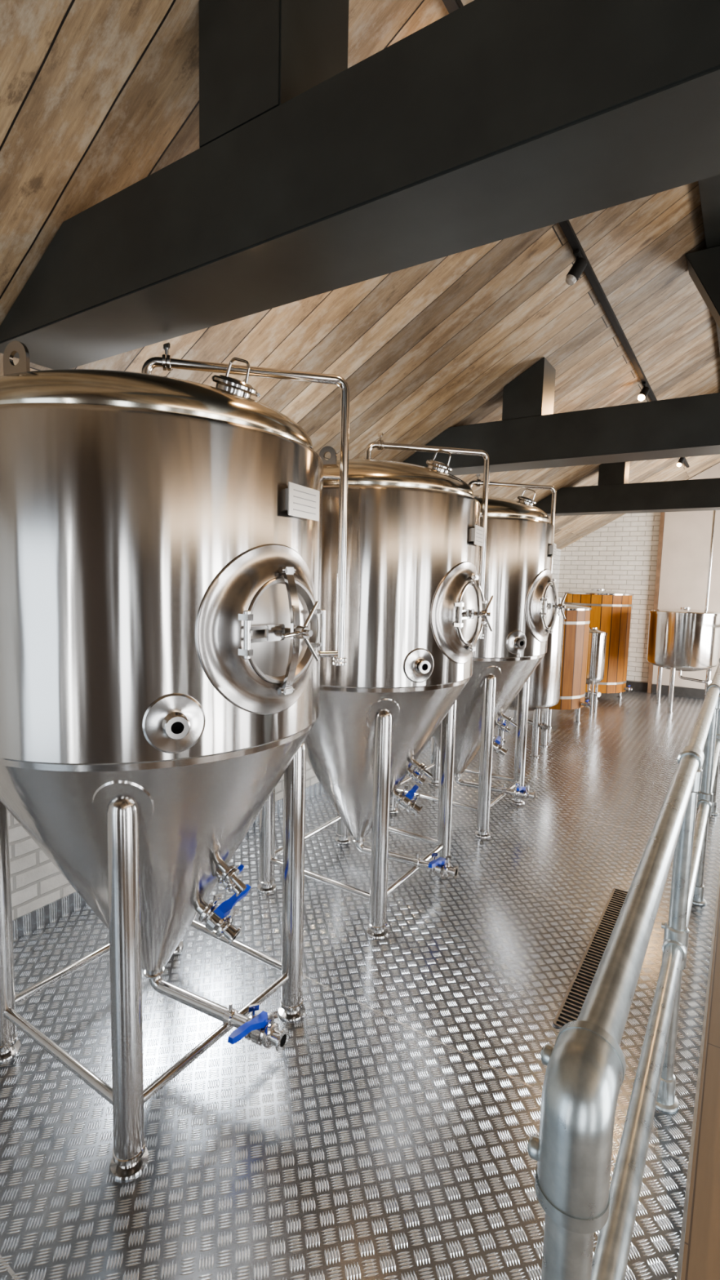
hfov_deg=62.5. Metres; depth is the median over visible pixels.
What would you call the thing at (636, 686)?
baseboard
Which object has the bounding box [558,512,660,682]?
wall
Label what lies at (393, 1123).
floor
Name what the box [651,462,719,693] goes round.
wall panel
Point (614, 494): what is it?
roof truss
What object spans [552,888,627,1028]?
floor drain grate
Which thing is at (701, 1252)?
floor
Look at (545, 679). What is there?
vessel
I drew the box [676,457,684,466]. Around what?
track spotlight
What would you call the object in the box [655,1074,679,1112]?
socket
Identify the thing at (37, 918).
baseboard
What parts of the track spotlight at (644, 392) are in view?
bulb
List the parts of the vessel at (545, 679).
leg, leg, leg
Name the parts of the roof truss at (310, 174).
post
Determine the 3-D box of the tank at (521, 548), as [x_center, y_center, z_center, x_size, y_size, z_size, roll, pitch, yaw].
[0.787,0.039,4.205,1.278,2.391,1.150,5,7,33]
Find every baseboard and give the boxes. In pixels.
[12,737,431,939]
[626,680,648,692]
[652,684,704,698]
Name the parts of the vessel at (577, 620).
leg, leg, leg, lid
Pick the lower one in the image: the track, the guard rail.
the guard rail
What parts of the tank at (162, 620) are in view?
leg, leg, tank, valve handle, hatch handle, valve handle, valve handle, manway door, leg, hand knob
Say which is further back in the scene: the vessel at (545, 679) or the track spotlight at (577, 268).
the vessel at (545, 679)
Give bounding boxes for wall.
[8,548,560,919]
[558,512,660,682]
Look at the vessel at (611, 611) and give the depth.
8.33 m
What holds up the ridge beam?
attached to the ceiling
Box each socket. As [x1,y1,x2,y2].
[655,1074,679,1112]
[692,884,706,905]
[711,800,718,815]
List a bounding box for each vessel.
[497,603,565,757]
[512,604,591,727]
[564,588,633,701]
[574,626,607,715]
[646,510,719,713]
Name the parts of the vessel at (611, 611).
lid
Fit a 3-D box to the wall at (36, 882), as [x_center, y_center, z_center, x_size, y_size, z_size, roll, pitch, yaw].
[-0.169,0.076,4.733,0.100,2.243,12.500,5,7,33]
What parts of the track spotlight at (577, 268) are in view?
bulb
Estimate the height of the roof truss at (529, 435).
1.035 m
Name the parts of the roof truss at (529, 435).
post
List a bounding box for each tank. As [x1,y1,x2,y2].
[0,340,350,1181]
[257,432,493,938]
[389,474,566,838]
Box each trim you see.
[647,511,665,693]
[675,866,719,1279]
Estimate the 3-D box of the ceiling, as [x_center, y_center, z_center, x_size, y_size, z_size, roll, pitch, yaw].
[2.009,-1.577,3.160,5.000,1.472,12.500,5,7,33]
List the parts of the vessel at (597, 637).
leg, leg, lid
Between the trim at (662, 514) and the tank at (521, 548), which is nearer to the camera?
the tank at (521, 548)
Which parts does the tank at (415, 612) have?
leg, leg, leg, tank, valve handle, valve handle, hatch handle, leg, manway door, hand knob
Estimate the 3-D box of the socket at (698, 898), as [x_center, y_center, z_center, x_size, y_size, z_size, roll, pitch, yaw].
[1.774,1.330,3.127,0.094,0.093,0.094,5,7,33]
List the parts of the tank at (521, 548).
leg, leg, leg, tank, valve handle, valve handle, leg, hatch handle, manway door, hand knob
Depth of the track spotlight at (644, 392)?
4.59 m
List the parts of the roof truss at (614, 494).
post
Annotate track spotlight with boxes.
[565,248,586,284]
[637,382,649,400]
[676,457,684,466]
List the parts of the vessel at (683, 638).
leg, leg, lid, leg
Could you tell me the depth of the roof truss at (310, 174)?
1.25 m
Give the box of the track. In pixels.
[442,0,688,467]
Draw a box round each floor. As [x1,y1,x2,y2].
[0,689,719,1279]
[680,886,719,1279]
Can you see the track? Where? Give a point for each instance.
(451, 6)
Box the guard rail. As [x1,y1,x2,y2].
[527,657,719,1279]
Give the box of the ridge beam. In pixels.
[697,174,719,352]
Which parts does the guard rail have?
post, rail, rail, post, post, post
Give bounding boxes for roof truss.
[0,0,719,369]
[403,245,719,475]
[533,461,719,516]
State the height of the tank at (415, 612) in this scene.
2.391 m
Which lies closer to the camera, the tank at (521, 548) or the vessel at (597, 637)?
the tank at (521, 548)
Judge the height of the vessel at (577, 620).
1.425 m
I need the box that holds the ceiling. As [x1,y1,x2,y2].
[0,0,719,549]
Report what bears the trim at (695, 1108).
attached to the floor at (393, 1123)
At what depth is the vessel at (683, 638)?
7.61 m
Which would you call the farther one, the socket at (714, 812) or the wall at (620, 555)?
the wall at (620, 555)
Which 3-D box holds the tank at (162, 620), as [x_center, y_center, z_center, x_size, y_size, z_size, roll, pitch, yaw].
[-0.661,0.234,1.994,1.278,2.391,1.150,5,7,33]

